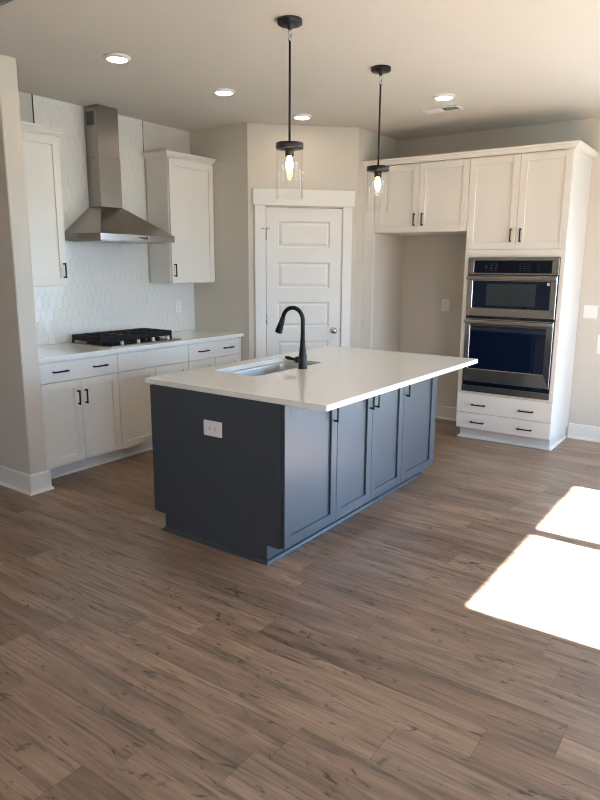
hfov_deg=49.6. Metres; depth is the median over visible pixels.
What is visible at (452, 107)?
ceiling vent
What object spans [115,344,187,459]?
base cabinet
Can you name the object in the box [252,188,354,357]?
trim
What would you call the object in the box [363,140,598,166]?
crown molding
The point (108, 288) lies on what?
tile backsplash
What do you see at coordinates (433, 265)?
wall
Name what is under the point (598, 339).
wall plate
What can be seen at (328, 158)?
wall
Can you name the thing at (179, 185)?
upper cabinet
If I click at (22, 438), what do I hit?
wall
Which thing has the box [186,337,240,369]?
base cabinet
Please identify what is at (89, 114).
vent grille
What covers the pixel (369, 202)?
filler panel
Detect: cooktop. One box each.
[70,328,180,347]
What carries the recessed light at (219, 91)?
in the ceiling
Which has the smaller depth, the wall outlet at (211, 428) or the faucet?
the wall outlet at (211, 428)
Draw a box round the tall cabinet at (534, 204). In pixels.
[456,149,592,450]
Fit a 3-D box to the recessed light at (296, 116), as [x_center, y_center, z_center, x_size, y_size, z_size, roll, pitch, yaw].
[0.017,-2.396,5.506,0.164,0.018,0.164,9,14,34]
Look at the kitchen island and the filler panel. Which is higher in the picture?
the filler panel
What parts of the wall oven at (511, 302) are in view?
vent trim, handle, glass, microwave door, control glass, control panel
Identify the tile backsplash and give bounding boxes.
[31,94,194,345]
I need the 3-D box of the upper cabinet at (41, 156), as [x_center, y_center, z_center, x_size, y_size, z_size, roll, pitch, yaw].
[-2.021,-1.399,4.728,0.320,1.128,0.611,9,14,34]
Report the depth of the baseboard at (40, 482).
4.51 m
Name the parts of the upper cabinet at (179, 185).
crown, door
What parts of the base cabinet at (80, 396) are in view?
handle, door, drawer, handle, handle, door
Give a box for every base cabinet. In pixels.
[39,353,121,478]
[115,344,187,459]
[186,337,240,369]
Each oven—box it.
[461,257,560,399]
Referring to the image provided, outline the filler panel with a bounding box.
[361,167,375,348]
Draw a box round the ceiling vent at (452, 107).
[420,105,463,113]
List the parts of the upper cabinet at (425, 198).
door, door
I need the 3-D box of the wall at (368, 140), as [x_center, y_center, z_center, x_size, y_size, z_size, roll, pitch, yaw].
[0.745,-1.204,6.607,0.100,2.789,0.877,9,14,34]
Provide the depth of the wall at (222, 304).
6.11 m
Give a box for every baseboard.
[0,465,53,495]
[435,405,456,420]
[567,423,599,441]
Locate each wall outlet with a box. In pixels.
[175,300,180,312]
[204,419,221,437]
[441,299,449,310]
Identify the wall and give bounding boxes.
[0,54,46,474]
[18,91,192,345]
[189,123,248,360]
[247,123,358,359]
[354,128,396,347]
[372,234,403,351]
[396,117,599,436]
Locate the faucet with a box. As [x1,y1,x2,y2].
[275,306,306,368]
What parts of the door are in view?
knob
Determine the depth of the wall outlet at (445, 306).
6.53 m
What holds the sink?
in the island countertop at (334, 377)
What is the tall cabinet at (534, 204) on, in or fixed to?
on the floor
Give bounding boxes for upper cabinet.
[21,121,67,286]
[141,150,215,282]
[374,158,471,235]
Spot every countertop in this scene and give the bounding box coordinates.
[38,329,243,362]
[145,346,477,411]
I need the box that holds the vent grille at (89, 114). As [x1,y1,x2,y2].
[86,111,93,125]
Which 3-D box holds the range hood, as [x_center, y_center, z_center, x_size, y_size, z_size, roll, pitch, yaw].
[-1.481,-1.823,5.271,0.482,1.063,0.768,9,14,34]
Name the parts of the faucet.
lever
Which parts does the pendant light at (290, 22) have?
rod, bulb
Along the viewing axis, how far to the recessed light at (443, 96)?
4.80 m
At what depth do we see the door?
6.14 m
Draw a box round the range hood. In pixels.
[65,104,174,243]
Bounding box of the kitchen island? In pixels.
[150,376,436,565]
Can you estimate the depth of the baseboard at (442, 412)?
6.71 m
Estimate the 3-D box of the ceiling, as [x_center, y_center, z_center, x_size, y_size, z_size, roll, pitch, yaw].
[1.212,-2.294,3.889,8.240,0.450,4.330,9,14,34]
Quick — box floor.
[0,418,599,799]
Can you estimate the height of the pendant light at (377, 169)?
0.886 m
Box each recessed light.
[103,53,130,62]
[213,88,234,95]
[292,114,311,119]
[433,93,454,100]
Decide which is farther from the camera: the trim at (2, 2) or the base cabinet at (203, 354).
the base cabinet at (203, 354)
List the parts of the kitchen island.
drawer, door, panel, shoe molding, door, handle, door, handle, handle, door, door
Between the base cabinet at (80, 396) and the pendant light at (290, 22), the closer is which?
the pendant light at (290, 22)
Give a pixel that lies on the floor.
(440, 640)
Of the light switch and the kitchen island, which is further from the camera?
the light switch
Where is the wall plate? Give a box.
[596,335,599,353]
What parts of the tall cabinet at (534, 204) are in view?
door, drawer, drawer, door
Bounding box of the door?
[261,208,341,356]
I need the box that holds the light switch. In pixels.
[583,305,598,318]
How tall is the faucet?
0.389 m
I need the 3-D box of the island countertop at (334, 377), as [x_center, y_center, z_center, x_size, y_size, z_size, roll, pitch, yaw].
[0.181,-0.193,4.142,1.243,0.030,1.950,9,14,34]
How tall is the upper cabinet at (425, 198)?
0.604 m
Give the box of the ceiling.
[0,0,599,139]
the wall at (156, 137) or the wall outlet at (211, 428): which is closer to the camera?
the wall outlet at (211, 428)
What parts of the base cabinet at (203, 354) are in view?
door, drawer, door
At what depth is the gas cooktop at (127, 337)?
5.32 m
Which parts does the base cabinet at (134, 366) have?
door, false drawer, door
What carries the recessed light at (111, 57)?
in the ceiling
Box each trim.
[0,0,13,5]
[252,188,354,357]
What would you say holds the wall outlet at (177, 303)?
attached to the tile backsplash
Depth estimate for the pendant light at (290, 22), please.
3.41 m
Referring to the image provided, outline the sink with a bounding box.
[227,362,307,375]
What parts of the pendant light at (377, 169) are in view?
bulb, rod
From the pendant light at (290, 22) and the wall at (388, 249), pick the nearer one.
the pendant light at (290, 22)
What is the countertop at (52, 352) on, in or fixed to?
on the base cabinet at (80, 396)
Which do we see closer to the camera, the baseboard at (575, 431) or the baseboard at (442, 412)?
the baseboard at (575, 431)
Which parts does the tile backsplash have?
edge trim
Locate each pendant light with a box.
[276,15,302,199]
[366,65,390,211]
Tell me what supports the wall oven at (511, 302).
in the tall cabinet at (534, 204)

